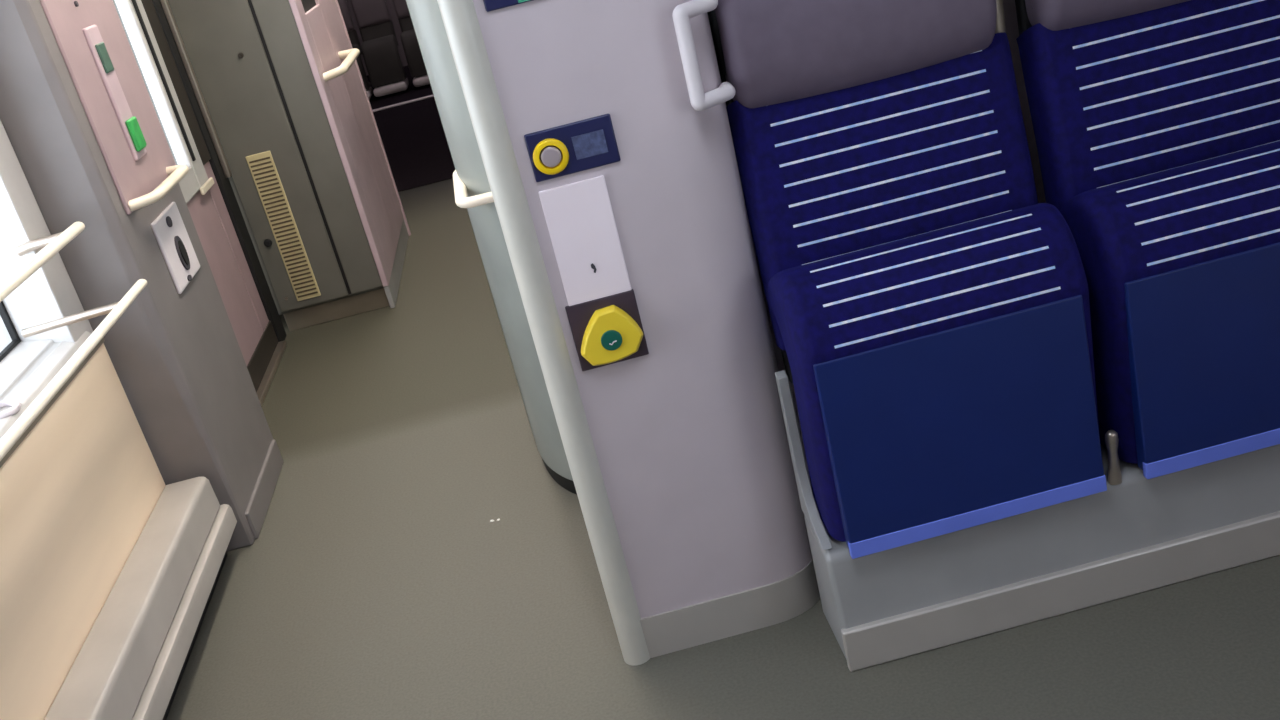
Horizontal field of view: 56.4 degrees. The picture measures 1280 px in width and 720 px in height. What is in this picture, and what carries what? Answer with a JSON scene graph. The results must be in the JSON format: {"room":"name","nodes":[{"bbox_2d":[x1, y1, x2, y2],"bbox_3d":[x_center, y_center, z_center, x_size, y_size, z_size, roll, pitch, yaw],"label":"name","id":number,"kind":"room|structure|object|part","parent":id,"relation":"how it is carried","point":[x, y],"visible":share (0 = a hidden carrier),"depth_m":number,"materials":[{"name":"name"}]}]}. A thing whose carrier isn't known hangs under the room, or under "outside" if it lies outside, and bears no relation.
{"room":"train carriage","nodes":[
{"label":"train carriage","id":0,"kind":"room"},
{"bbox_2d":[0,337,165,719],"bbox_3d":[-1.030,1.026,1.072,0.040,0.594,4.495,-15,23,-2],"label":"wall panel","id":1,"kind":"object","parent":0,"point":[79,488],"visible":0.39,"depth_m":2.58,"materials":[{"name":"beige plastic"}]},
{"bbox_3d":[-1.081,0.763,0.961,0.012,0.014,4.495,-15,23,-2],"label":"edge trim","id":2,"kind":"part","parent":1,"relation":"part of","materials":[{"name":"metal"}]},
{"bbox_2d":[347,0,407,75],"bbox_3d":[-1.569,-4.423,12.155,3.470,2.300,0.050,-15,23,-2],"label":"wall","id":3,"kind":"structure","parent":0,"point":[393,17],"depth_m":12.37,"materials":[{"name":"grey plastic"}]},
{"bbox_2d":[406,0,576,494],"bbox_3d":[-0.492,-1.460,4.622,0.571,2.290,4.290,-15,23,-2],"label":"wall","id":4,"kind":"structure","parent":0,"point":[426,18],"depth_m":2.95,"materials":[{"name":"grey plastic"}]},
{"bbox_2d":[453,169,493,207],"bbox_3d":[-0.394,-0.448,2.984,0.153,0.037,0.365,-15,23,-2],"label":"handle","id":5,"kind":"object","parent":4,"relation":"attached to","point":[462,200],"visible":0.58,"depth_m":2.83,"materials":[{"name":"white plastic"}]},
{"bbox_3d":[-0.241,-0.458,5.053,0.565,0.050,4.286,-15,23,-2],"label":"baseboard","id":6,"kind":"part","parent":4,"relation":"part of","materials":[{"name":"black rubber"}]},
{"bbox_2d":[166,65,1279,719],"bbox_3d":[-0.375,-0.711,5.845,3.470,0.056,14.600,-15,23,-2],"label":"floor","id":7,"kind":"structure","parent":0,"point":[377,581],"depth_m":2.79,"materials":[{"name":"plastic"}]},
{"bbox_2d":[44,477,236,719],"bbox_3d":[-0.889,1.244,1.180,0.135,0.258,4.500,-15,23,-2],"label":"heater","id":8,"kind":"object","parent":7,"relation":"on","point":[131,664],"visible":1,"depth_m":2.68,"materials":[{"name":"grey metal"}]},
{"bbox_2d":[0,0,283,551],"bbox_3d":[-1.633,-0.559,3.163,0.560,2.300,0.620,-15,23,-2],"label":"wall","id":9,"kind":"structure","parent":7,"relation":"on","point":[179,364],"depth_m":3.09,"materials":[{"name":"grey plastic"}]},
{"bbox_3d":[-1.468,-1.020,3.031,0.012,1.245,0.530,-15,23,-2],"label":"panel","id":10,"kind":"part","parent":9,"relation":"part of","materials":[{"name":"pink plastic"}]},
{"bbox_2d":[74,1,146,160],"bbox_3d":[-1.380,-0.732,3.124,0.026,0.417,0.100,-15,23,-2],"label":"panel","id":11,"kind":"object","parent":9,"relation":"attached to","point":[129,124],"visible":1,"depth_m":3.12,"materials":[{"name":"plastic"}]},
{"bbox_2d":[128,165,188,210],"bbox_3d":[-1.299,-0.471,3.229,0.088,0.026,0.439,-15,23,-2],"label":"handle","id":12,"kind":"object","parent":9,"relation":"attached to","point":[175,173],"visible":0.98,"depth_m":3.13,"materials":[{"name":"beige metal"}]},
{"bbox_2d":[151,202,199,293],"bbox_3d":[-1.288,-0.316,3.328,0.020,0.205,0.250,-15,23,-2],"label":"switch","id":13,"kind":"object","parent":9,"relation":"attached to","point":[169,229],"visible":1,"depth_m":3.30,"materials":[{"name":"white plastic"}]},
{"bbox_2d":[115,0,286,405],"bbox_3d":[-1.659,-0.839,3.962,0.085,2.200,1.345,-15,23,-2],"label":"door","id":14,"kind":"structure","parent":9,"relation":"attached to","point":[151,27],"depth_m":4.45,"materials":[{"name":"pink plastic"}]},
{"bbox_3d":[-1.593,-0.640,4.393,0.014,0.027,0.180,-15,23,-2],"label":"frame corner","id":15,"kind":"part","parent":14,"relation":"part of","materials":[{"name":"beige metal"}]},
{"bbox_3d":[-1.119,0.377,3.564,0.014,0.085,0.490,-15,23,-2],"label":"skirting","id":16,"kind":"part","parent":9,"relation":"part of","materials":[{"name":"grey plastic"}]},
{"bbox_2d":[113,0,389,330],"bbox_3d":[-1.739,-1.347,5.090,0.765,2.280,1.142,-15,23,-2],"label":"tall cabinet","id":17,"kind":"object","parent":7,"relation":"on","point":[289,182],"visible":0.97,"depth_m":4.74,"materials":[{"name":"metal"}]},
{"bbox_3d":[-1.589,-1.179,4.585,0.285,2.100,0.021,-15,23,-2],"label":"door","id":18,"kind":"part","parent":17,"relation":"part of","materials":[{"name":"grey metal"}]},
{"bbox_2d":[245,151,320,300],"bbox_3d":[-1.444,-0.537,4.845,0.100,0.625,0.009,-15,23,-2],"label":"vent","id":19,"kind":"object","parent":17,"relation":"attached to","point":[265,175],"depth_m":4.84,"materials":[{"name":"beige metal"}]},
{"bbox_3d":[-1.371,-1.236,4.594,0.139,2.100,0.019,-15,23,-2],"label":"panel","id":20,"kind":"part","parent":17,"relation":"part of","materials":[{"name":"grey metal"}]},
{"bbox_2d":[288,0,410,307],"bbox_3d":[-1.361,-1.451,5.115,0.036,2.280,1.162,-15,23,-2],"label":"wall","id":21,"kind":"structure","parent":7,"relation":"on","point":[321,26],"depth_m":5.13,"materials":[{"name":"pink plastic"}]},
{"bbox_2d":[323,48,359,81],"bbox_3d":[-1.249,-1.244,5.010,0.106,0.043,0.651,-15,23,-2],"label":"handle","id":22,"kind":"object","parent":21,"relation":"attached to","point":[350,55],"visible":0.98,"depth_m":4.81,"materials":[{"name":"beige metal"}]},
{"bbox_3d":[-1.433,-1.656,5.635,0.036,2.280,0.035,-15,23,-2],"label":"trim","id":23,"kind":"part","parent":21,"relation":"part of","materials":[{"name":"pink plastic"}]},
{"bbox_3d":[-1.122,-0.469,5.525,0.022,0.100,1.135,-15,23,-2],"label":"skirting","id":24,"kind":"part","parent":21,"relation":"part of","materials":[{"name":"grey plastic"}]},
{"bbox_2d":[338,0,372,100],"bbox_3d":[-2.677,-2.807,10.704,0.310,0.994,0.520,-15,23,-2],"label":"seat","id":25,"kind":"object","parent":7,"relation":"on","point":[345,11],"visible":0.32,"depth_m":10.66,"materials":[{"name":"black fabric"}]},
{"bbox_3d":[-2.689,-2.840,10.795,0.300,0.238,0.154,-15,23,-2],"label":"backrest","id":26,"kind":"part","parent":25,"relation":"part of","materials":[{"name":"black fabric"}]},
{"bbox_2d":[352,44,369,88],"bbox_3d":[-2.620,-2.593,10.670,0.310,0.384,0.252,-15,23,-2],"label":"cushion","id":27,"kind":"object","parent":25,"relation":"on","point":[359,60],"depth_m":10.60,"materials":[{"name":"black fabric"}]},
{"bbox_2d":[350,0,408,97],"bbox_3d":[-2.353,-2.892,10.716,0.310,0.994,0.520,-15,23,-2],"label":"seat","id":28,"kind":"object","parent":7,"relation":"on","point":[379,49],"visible":1,"depth_m":10.64,"materials":[{"name":"black fabric"}]},
{"bbox_3d":[-2.365,-2.925,10.806,0.300,0.238,0.154,-15,23,-2],"label":"backrest","id":29,"kind":"part","parent":28,"relation":"part of","materials":[{"name":"black fabric"}]},
{"bbox_2d":[361,35,405,87],"bbox_3d":[-2.296,-2.678,10.682,0.310,0.384,0.252,-15,23,-2],"label":"cushion","id":30,"kind":"object","parent":28,"relation":"on","point":[380,53],"depth_m":10.58,"materials":[{"name":"black fabric"}]},
{"bbox_2d":[372,95,433,111],"bbox_3d":[-1.625,-2.280,10.147,2.100,0.010,0.080,-15,23,-2],"label":"floor strip","id":31,"kind":"object","parent":7,"relation":"on","point":[429,96],"visible":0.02,"depth_m":10.10,"materials":[{"name":"grey metal"}]},
{"bbox_2d":[392,0,430,87],"bbox_3d":[-2.004,-2.983,10.728,0.310,0.994,0.520,-15,23,-2],"label":"seat","id":32,"kind":"object","parent":7,"relation":"on","point":[409,41],"visible":0.42,"depth_m":10.64,"materials":[{"name":"black fabric"}]},
{"bbox_3d":[-2.016,-3.017,10.818,0.300,0.238,0.154,-15,23,-2],"label":"backrest","id":33,"kind":"part","parent":32,"relation":"part of","materials":[{"name":"black fabric"}]},
{"bbox_2d":[401,29,426,77],"bbox_3d":[-1.946,-2.770,10.694,0.310,0.384,0.252,-15,23,-2],"label":"cushion","id":34,"kind":"object","parent":32,"relation":"on","point":[409,41],"depth_m":10.59,"materials":[{"name":"black fabric"}]},
{"bbox_2d":[437,0,1045,665],"bbox_3d":[0.566,-0.756,2.377,1.851,2.280,0.727,-15,23,-2],"label":"wall","id":35,"kind":"structure","parent":7,"relation":"on","point":[678,454],"depth_m":2.22,"materials":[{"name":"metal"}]},
{"bbox_2d":[483,0,532,11],"bbox_3d":[-0.211,-0.635,1.938,0.111,0.114,0.010,-15,23,-2],"label":"notice sign","id":36,"kind":"object","parent":35,"relation":"attached to","point":[490,5],"visible":1,"depth_m":1.95,"materials":[{"name":"blue plastic"}]},
{"bbox_3d":[-0.257,-0.408,2.039,0.060,2.280,0.060,-15,23,-2],"label":"post","id":37,"kind":"part","parent":35,"relation":"part of","materials":[{"name":"white plastic"}]},
{"bbox_2d":[524,114,620,181],"bbox_3d":[-0.115,-0.363,2.054,0.152,0.085,0.018,-15,23,-2],"label":"intercom","id":38,"kind":"object","parent":35,"relation":"attached to","point":[589,143],"visible":1,"depth_m":2.05,"materials":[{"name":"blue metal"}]},
{"bbox_2d":[538,175,631,305],"bbox_3d":[-0.096,-0.209,2.122,0.118,0.218,0.008,-15,23,-2],"label":"panel","id":39,"kind":"object","parent":35,"relation":"attached to","point":[579,216],"visible":1,"depth_m":2.12,"materials":[{"name":"white plastic"}]},
{"bbox_2d":[565,289,648,370],"bbox_3d":[-0.058,-0.049,2.175,0.128,0.130,0.036,-15,23,-2],"label":"button","id":40,"kind":"object","parent":35,"relation":"attached to","point":[608,330],"visible":1,"depth_m":2.17,"materials":[{"name":"yellow plastic"}]},
{"bbox_3d":[-0.073,-0.516,2.062,0.410,2.185,0.100,-15,23,-2],"label":"panel","id":41,"kind":"part","parent":35,"relation":"part of","materials":[{"name":"grey plastic"}]},
{"bbox_2d":[672,0,735,110],"bbox_3d":[0.117,-0.522,2.026,0.048,0.182,0.122,3,28,34],"label":"handle","id":42,"kind":"object","parent":35,"relation":"attached to","point":[699,100],"visible":1,"depth_m":1.99,"materials":[{"name":"white plastic"}]},
{"bbox_3d":[0.178,0.507,2.497,0.410,0.096,0.105,-15,23,-2],"label":"kick plate","id":43,"kind":"part","parent":35,"relation":"part of","materials":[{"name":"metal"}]},
{"bbox_2d":[805,430,1279,671],"bbox_3d":[1.040,0.225,2.333,1.426,0.345,0.204,-15,23,-2],"label":"pedestal","id":44,"kind":"object","parent":7,"relation":"on","point":[1140,534],"visible":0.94,"depth_m":2.26,"materials":[{"name":"metal"}]},
{"bbox_2d":[707,0,1106,558],"bbox_3d":[0.461,-0.303,2.143,0.560,1.199,0.390,-15,23,-2],"label":"seat","id":45,"kind":"object","parent":44,"relation":"on","point":[931,318],"visible":0.98,"depth_m":2.13,"materials":[{"name":"blue fabric"}]},
{"bbox_3d":[0.468,-0.310,2.219,0.532,0.479,0.173,-15,23,-2],"label":"backrest","id":46,"kind":"part","parent":45,"relation":"part of","materials":[{"name":"blue fabric"}]},
{"bbox_2d":[766,203,1098,541],"bbox_3d":[0.549,0.006,2.235,0.534,0.507,0.245,-15,23,-2],"label":"cushion","id":47,"kind":"object","parent":45,"relation":"on","point":[923,323],"depth_m":2.10,"materials":[{"name":"blue fabric"}]},
{"bbox_3d":[0.579,0.118,2.142,0.488,0.376,0.048,-15,23,-2],"label":"underside panel","id":48,"kind":"part","parent":45,"relation":"part of","materials":[{"name":"blue plastic"}]},
{"bbox_3d":[0.616,-0.736,2.114,0.032,0.457,0.042,-15,23,-2],"label":"frame post","id":49,"kind":"part","parent":45,"relation":"part of","materials":[{"name":"metal"}]},
{"bbox_3d":[1.080,0.372,2.296,1.426,0.092,0.019,-15,23,-2],"label":"kick plate","id":50,"kind":"part","parent":44,"relation":"part of","materials":[{"name":"metal"}]},
{"bbox_2d":[1015,0,1279,478],"bbox_3d":[1.020,-0.450,2.163,0.537,1.199,0.390,-15,23,-2],"label":"seat","id":51,"kind":"object","parent":44,"relation":"on","point":[1156,123],"visible":0.95,"depth_m":2.16,"materials":[{"name":"blue fabric"}]},
{"bbox_3d":[1.016,-0.454,2.238,0.532,0.479,0.173,-15,23,-2],"label":"backrest","id":52,"kind":"part","parent":51,"relation":"part of","materials":[{"name":"blue fabric"}]},
{"bbox_2d":[1060,141,1279,463],"bbox_3d":[1.097,-0.138,2.254,0.534,0.507,0.245,-15,23,-2],"label":"cushion","id":53,"kind":"object","parent":51,"relation":"on","point":[1179,249],"depth_m":2.12,"materials":[{"name":"blue fabric"}]},
{"bbox_3d":[1.127,-0.026,2.161,0.488,0.376,0.048,-15,23,-2],"label":"underside panel","id":54,"kind":"part","parent":51,"relation":"part of","materials":[{"name":"blue fabric"}]},
{"bbox_3d":[-2.336,-1.315,5.336,0.050,2.300,14.600,-15,23,-2],"label":"wall","id":55,"kind":"structure","parent":0,"visible":0},
{"bbox_2d":[0,120,146,460],"bbox_3d":[-1.421,0.101,0.637,0.684,1.640,4.565,-15,23,-2],"label":"window","id":56,"kind":"structure","parent":55,"relation":"in","point":[28,365],"depth_m":2.83,"materials":[{"name":"clear glass"}]},
{"bbox_2d":[0,400,20,418],"bbox_3d":[-1.350,0.104,2.531,0.067,0.025,0.083,-15,23,-2],"label":"ring fitting","id":57,"kind":"object","parent":56,"relation":"on","point":[16,404],"visible":1,"depth_m":2.53,"materials":[{"name":"white plastic"}]},
{"bbox_3d":[-1.132,0.488,0.873,0.148,0.037,4.345,-15,23,-2],"label":"leaning rail","id":58,"kind":"part","parent":56,"relation":"part of","materials":[{"name":"white metal"}]},
{"bbox_3d":[-1.327,0.818,0.908,0.520,0.058,4.520,-15,23,-2],"label":"sill","id":59,"kind":"part","parent":56,"relation":"part of","materials":[{"name":"white plastic"}]},
{"bbox_3d":[-1.075,0.638,0.954,0.264,0.033,4.372,-15,23,-2],"label":"leaning rail","id":60,"kind":"part","parent":56,"relation":"part of","materials":[{"name":"white metal"}]}
]}

